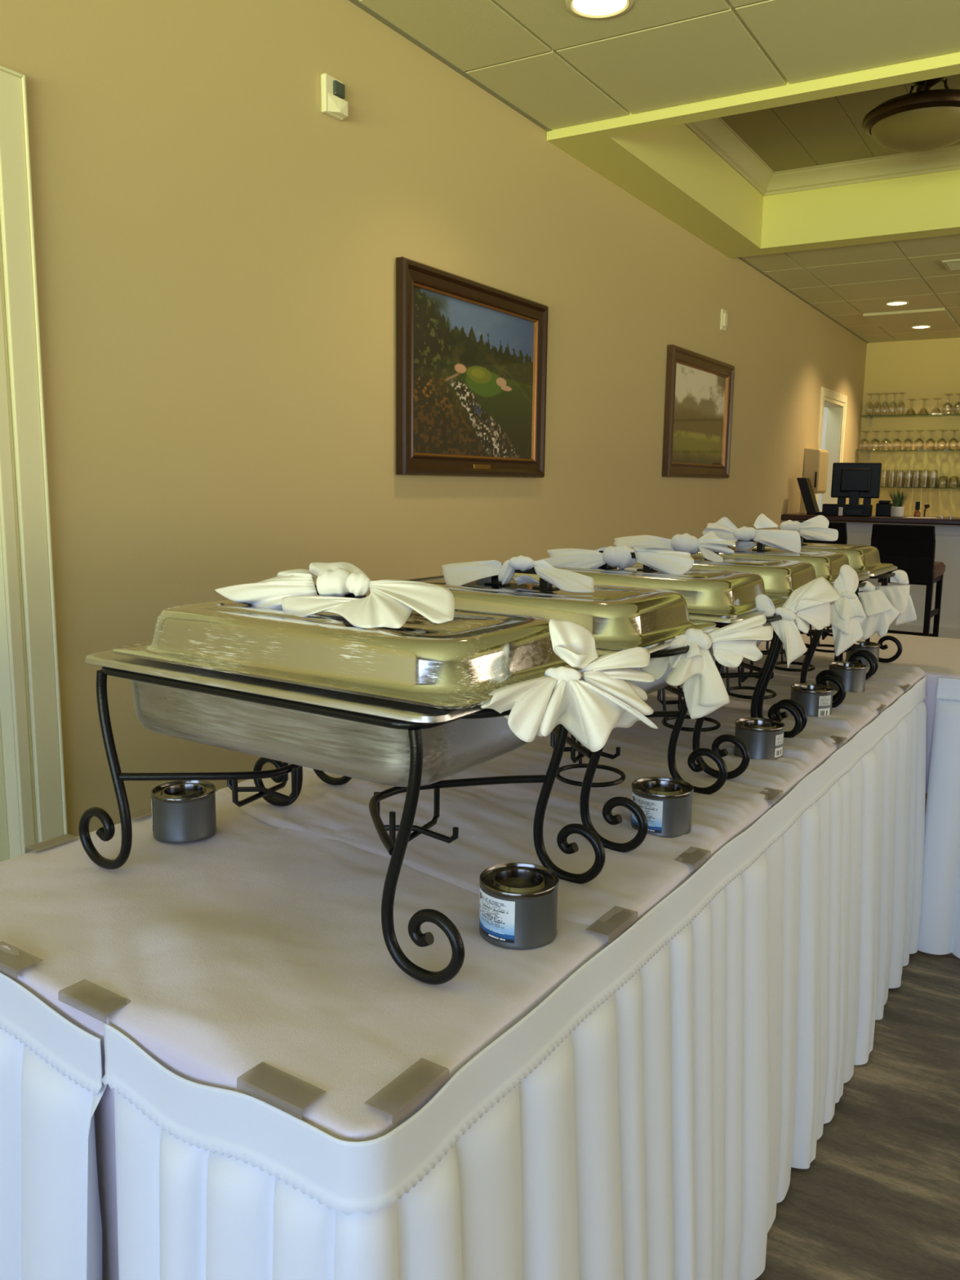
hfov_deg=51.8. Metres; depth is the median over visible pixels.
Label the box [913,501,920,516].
dispenser bottle
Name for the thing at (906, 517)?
paper sheet
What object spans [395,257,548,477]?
framed picture
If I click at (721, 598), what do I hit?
chafing dish
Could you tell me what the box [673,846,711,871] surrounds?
clip
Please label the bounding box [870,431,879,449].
wine glass
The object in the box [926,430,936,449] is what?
wine glass
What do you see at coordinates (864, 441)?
wine glass
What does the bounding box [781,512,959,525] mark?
countertop
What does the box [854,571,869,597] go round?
chafing dish
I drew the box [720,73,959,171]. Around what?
ceiling
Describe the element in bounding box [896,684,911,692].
clip
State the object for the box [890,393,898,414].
glass
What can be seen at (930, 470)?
tumbler
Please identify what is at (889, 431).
wine glass
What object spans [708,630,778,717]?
stand
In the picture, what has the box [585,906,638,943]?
clip
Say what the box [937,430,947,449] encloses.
wine glass
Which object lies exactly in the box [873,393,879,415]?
glass
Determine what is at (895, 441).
wine glass
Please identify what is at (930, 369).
wall
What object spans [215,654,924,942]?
tablecloth
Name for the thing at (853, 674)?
can
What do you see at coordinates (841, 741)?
clip
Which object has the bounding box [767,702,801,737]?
stand
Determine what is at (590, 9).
recessed light
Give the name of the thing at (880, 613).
cloth napkin
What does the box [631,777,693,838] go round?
can
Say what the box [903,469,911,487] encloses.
tumbler
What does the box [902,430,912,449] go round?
wine glass
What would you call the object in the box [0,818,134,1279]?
table skirt
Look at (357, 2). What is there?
trim
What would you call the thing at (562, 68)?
ceiling
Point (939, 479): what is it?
glass
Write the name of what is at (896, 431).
wine glass
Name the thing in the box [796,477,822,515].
monitor
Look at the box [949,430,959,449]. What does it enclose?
wine glass
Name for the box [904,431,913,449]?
wine glass
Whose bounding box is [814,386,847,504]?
trim
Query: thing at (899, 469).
tumbler
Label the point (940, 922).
table skirt
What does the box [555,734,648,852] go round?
stand
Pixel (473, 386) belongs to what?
print
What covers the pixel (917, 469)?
tumbler
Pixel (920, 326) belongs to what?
recessed light
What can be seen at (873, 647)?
can
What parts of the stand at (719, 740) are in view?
leg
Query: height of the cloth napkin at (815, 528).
0.067 m
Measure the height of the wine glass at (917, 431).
0.190 m
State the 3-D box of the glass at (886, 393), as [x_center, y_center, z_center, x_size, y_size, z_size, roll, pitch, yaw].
[4.074,-2.357,9.915,0.070,0.217,0.070,6,11,31]
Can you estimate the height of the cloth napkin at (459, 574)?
0.054 m
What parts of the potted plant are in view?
pot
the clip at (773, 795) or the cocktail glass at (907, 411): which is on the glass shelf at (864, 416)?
the cocktail glass at (907, 411)
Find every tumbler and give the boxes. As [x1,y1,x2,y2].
[880,469,887,486]
[880,470,888,486]
[887,469,895,486]
[888,470,897,486]
[895,469,903,486]
[897,470,905,486]
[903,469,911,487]
[905,470,913,487]
[911,469,919,487]
[913,470,921,487]
[920,470,928,487]
[921,470,929,487]
[928,470,937,487]
[929,470,937,487]
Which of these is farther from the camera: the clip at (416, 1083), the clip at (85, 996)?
the clip at (85, 996)
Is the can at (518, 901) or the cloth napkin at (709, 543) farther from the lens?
the cloth napkin at (709, 543)
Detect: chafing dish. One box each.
[78,584,605,985]
[400,574,716,657]
[554,563,765,627]
[690,555,816,599]
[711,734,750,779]
[719,539,849,584]
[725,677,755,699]
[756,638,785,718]
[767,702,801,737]
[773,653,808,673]
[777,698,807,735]
[800,535,897,590]
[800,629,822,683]
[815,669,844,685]
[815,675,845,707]
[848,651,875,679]
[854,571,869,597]
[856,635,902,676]
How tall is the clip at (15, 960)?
0.009 m
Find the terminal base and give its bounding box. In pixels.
[822,503,872,516]
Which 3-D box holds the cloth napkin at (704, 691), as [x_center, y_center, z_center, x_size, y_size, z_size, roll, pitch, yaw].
[0.324,0.039,1.379,0.200,0.140,0.057,-3,10,-23]
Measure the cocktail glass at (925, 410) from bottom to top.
0.152 m
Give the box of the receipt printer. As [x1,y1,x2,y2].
[875,500,893,516]
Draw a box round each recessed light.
[565,0,633,18]
[884,301,909,306]
[910,324,932,328]
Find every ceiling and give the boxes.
[359,0,959,342]
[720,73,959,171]
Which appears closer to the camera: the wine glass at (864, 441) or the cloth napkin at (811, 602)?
the cloth napkin at (811, 602)
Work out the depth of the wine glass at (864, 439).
9.99 m
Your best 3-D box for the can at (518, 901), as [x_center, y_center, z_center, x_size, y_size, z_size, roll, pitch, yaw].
[0.042,0.287,1.071,0.086,0.062,0.086,-2,9,-15]
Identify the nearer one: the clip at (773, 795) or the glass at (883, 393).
the clip at (773, 795)
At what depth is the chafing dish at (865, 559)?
2.55 m
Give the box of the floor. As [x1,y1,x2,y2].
[755,793,959,1279]
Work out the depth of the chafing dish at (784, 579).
1.97 m
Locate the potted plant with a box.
[888,488,911,517]
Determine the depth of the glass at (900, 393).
9.86 m
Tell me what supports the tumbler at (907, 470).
on the glass shelf
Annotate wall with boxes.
[0,0,866,836]
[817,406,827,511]
[858,337,959,517]
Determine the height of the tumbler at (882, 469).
0.168 m
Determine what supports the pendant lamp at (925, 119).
hanging from the ceiling at (826, 131)
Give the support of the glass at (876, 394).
on the glass shelf at (864, 416)
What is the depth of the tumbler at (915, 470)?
9.84 m
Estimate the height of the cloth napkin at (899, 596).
0.143 m
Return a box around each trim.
[0,65,67,854]
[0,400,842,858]
[348,0,868,342]
[684,117,959,195]
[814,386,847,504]
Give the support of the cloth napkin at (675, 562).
on the chafing dish at (721, 598)
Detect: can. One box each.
[150,780,217,843]
[479,862,559,949]
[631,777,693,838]
[733,717,785,759]
[790,683,833,716]
[827,661,866,693]
[845,640,879,666]
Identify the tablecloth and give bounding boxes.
[0,791,610,1279]
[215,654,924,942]
[757,626,959,793]
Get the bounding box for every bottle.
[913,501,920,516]
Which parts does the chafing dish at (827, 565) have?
handle, lid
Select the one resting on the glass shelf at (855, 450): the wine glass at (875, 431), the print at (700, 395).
the wine glass at (875, 431)
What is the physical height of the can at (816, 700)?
0.062 m
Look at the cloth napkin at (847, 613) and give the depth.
1.96 m
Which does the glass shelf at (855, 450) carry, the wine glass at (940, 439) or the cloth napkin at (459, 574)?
the wine glass at (940, 439)
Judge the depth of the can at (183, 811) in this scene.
1.33 m
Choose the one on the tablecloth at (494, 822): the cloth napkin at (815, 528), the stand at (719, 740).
the stand at (719, 740)
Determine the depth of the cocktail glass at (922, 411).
9.74 m
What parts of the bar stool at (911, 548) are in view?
backrest, leg, seat rail, leg, seat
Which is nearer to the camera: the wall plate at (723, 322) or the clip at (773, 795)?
the clip at (773, 795)
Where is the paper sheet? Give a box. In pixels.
[906,516,937,518]
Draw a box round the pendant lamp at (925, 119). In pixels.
[862,75,959,152]
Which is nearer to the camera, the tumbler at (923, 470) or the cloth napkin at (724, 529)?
the cloth napkin at (724, 529)
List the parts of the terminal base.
port panel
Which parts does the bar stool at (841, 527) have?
backrest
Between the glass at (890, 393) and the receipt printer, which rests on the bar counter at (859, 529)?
the receipt printer
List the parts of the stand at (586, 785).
leg, leg, leg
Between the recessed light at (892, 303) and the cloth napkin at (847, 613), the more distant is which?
the recessed light at (892, 303)
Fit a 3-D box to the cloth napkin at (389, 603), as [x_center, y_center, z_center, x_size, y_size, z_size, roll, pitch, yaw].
[-0.173,-0.056,1.149,0.104,0.059,0.400,-8,12,-42]
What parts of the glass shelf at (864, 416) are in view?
pane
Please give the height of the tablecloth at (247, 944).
0.349 m
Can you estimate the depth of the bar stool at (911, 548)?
6.40 m
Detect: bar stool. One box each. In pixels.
[793,520,847,626]
[871,524,945,636]
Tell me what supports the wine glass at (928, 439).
on the glass shelf at (855, 450)
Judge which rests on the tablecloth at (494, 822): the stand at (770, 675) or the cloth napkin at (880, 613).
the stand at (770, 675)
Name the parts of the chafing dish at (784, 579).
lid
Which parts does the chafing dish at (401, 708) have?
leg, leg, handle, lid, leg, handle, leg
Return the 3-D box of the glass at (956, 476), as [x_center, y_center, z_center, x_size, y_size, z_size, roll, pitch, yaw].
[4.648,-1.549,9.685,0.089,0.110,0.089,6,11,31]
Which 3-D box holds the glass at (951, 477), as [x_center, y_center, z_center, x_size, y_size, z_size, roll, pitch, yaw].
[4.596,-1.536,9.601,0.089,0.110,0.089,6,11,31]
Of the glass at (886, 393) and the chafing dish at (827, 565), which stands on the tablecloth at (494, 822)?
the chafing dish at (827, 565)
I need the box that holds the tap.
[923,503,929,517]
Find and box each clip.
[0,941,43,979]
[24,833,79,853]
[57,978,131,1023]
[130,806,151,819]
[236,1061,326,1119]
[364,1057,449,1126]
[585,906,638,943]
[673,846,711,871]
[760,787,783,805]
[830,735,847,748]
[875,704,886,713]
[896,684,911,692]
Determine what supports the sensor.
attached to the wall at (217, 250)
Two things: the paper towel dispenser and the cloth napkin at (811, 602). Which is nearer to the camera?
the cloth napkin at (811, 602)
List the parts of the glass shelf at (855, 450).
pane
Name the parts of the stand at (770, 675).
leg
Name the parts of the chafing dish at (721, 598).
handle, lid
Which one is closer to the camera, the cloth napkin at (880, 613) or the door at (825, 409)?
the cloth napkin at (880, 613)
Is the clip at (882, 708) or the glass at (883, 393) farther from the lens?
the glass at (883, 393)
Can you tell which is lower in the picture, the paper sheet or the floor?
the floor
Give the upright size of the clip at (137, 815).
0.009 m
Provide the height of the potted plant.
0.217 m
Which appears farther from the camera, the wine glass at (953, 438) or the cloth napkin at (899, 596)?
the wine glass at (953, 438)
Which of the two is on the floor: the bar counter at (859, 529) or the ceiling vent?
the bar counter at (859, 529)
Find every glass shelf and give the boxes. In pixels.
[855,449,959,460]
[860,413,959,426]
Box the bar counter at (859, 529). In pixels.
[781,512,959,639]
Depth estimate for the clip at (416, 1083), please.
0.79 m
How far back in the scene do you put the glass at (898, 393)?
9.77 m
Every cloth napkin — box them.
[214,561,454,628]
[441,555,594,592]
[480,618,657,751]
[537,544,693,574]
[613,531,735,561]
[640,613,773,719]
[702,513,800,553]
[755,576,840,667]
[779,515,838,541]
[831,564,866,656]
[857,581,899,639]
[875,569,916,625]
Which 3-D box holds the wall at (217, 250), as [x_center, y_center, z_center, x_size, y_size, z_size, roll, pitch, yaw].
[0.282,-1.060,4.395,0.120,3.200,14.130,6,11,31]
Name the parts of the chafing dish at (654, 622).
handle, lid, handle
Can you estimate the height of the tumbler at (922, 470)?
0.168 m
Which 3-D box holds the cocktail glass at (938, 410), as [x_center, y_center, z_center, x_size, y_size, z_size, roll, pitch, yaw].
[4.425,-2.268,9.595,0.106,0.152,0.106,6,11,31]
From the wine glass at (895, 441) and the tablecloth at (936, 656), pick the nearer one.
the tablecloth at (936, 656)
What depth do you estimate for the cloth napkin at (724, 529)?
2.39 m
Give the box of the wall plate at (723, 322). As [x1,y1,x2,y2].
[720,308,728,331]
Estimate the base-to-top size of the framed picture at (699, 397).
0.712 m
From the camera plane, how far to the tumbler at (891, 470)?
9.96 m
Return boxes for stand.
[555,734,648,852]
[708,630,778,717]
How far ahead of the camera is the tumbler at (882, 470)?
10.00 m
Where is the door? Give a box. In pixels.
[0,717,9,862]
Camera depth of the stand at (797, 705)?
1.89 m
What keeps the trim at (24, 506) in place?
attached to the wall at (217, 250)
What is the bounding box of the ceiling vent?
[942,258,959,271]
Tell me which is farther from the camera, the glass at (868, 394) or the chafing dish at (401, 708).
the glass at (868, 394)
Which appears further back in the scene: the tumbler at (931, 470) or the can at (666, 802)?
the tumbler at (931, 470)
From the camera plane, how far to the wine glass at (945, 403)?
9.56 m
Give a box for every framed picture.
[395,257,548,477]
[662,344,734,478]
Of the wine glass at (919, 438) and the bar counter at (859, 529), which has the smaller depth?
the bar counter at (859, 529)
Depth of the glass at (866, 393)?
9.92 m
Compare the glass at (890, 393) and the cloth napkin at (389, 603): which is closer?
the cloth napkin at (389, 603)
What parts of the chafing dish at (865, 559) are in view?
handle, lid, handle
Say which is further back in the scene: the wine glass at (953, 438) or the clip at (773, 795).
the wine glass at (953, 438)
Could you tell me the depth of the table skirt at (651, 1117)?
1.13 m
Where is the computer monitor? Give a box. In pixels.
[831,462,881,504]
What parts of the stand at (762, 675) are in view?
handle, leg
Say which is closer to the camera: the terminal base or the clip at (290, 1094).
the clip at (290, 1094)
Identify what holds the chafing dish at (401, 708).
on the tablecloth at (247, 944)
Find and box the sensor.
[320,72,347,120]
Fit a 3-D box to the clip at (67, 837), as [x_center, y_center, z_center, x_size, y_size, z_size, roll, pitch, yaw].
[-0.569,0.274,1.318,0.029,0.009,0.062,7,11,33]
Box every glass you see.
[859,431,868,449]
[861,431,870,449]
[865,393,873,415]
[866,394,875,415]
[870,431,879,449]
[871,431,880,449]
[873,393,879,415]
[875,394,881,415]
[880,392,888,414]
[880,431,889,449]
[882,431,892,449]
[883,393,890,414]
[888,392,897,414]
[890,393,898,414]
[891,430,901,449]
[893,431,902,449]
[897,392,904,414]
[898,393,906,414]
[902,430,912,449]
[904,399,915,414]
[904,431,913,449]
[913,430,924,449]
[915,431,924,449]
[917,398,928,413]
[920,399,928,413]
[924,430,934,449]
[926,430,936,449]
[929,398,941,413]
[936,430,946,449]
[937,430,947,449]
[937,475,946,487]
[938,475,948,487]
[942,393,952,413]
[943,394,953,413]
[947,429,957,449]
[947,475,958,487]
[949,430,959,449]
[950,475,959,487]
[953,393,959,413]
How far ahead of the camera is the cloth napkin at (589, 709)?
1.02 m
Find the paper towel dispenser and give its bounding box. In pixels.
[803,448,828,493]
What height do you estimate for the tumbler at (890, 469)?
0.168 m
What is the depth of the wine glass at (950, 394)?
9.64 m
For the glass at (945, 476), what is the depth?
9.72 m
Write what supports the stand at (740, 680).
on the tablecloth at (494, 822)
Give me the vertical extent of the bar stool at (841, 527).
1.005 m
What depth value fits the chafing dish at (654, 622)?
1.38 m
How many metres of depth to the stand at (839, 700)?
2.14 m
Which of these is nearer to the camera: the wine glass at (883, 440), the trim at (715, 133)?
the trim at (715, 133)
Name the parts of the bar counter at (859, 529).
rail moulding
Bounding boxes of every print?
[413,286,533,458]
[671,363,725,465]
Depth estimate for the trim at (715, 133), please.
5.46 m
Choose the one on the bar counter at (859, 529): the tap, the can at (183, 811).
the tap
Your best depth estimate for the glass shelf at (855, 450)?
9.87 m
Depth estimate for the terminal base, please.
7.54 m
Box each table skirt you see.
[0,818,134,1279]
[101,675,927,1279]
[917,676,959,958]
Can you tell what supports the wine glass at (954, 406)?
on the glass shelf at (864, 416)
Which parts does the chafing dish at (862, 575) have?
handle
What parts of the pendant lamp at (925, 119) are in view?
arm, lamp shade, arm, arm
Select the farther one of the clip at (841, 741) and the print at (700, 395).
the print at (700, 395)
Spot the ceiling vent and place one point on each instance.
(949, 264)
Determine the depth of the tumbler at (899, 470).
9.92 m

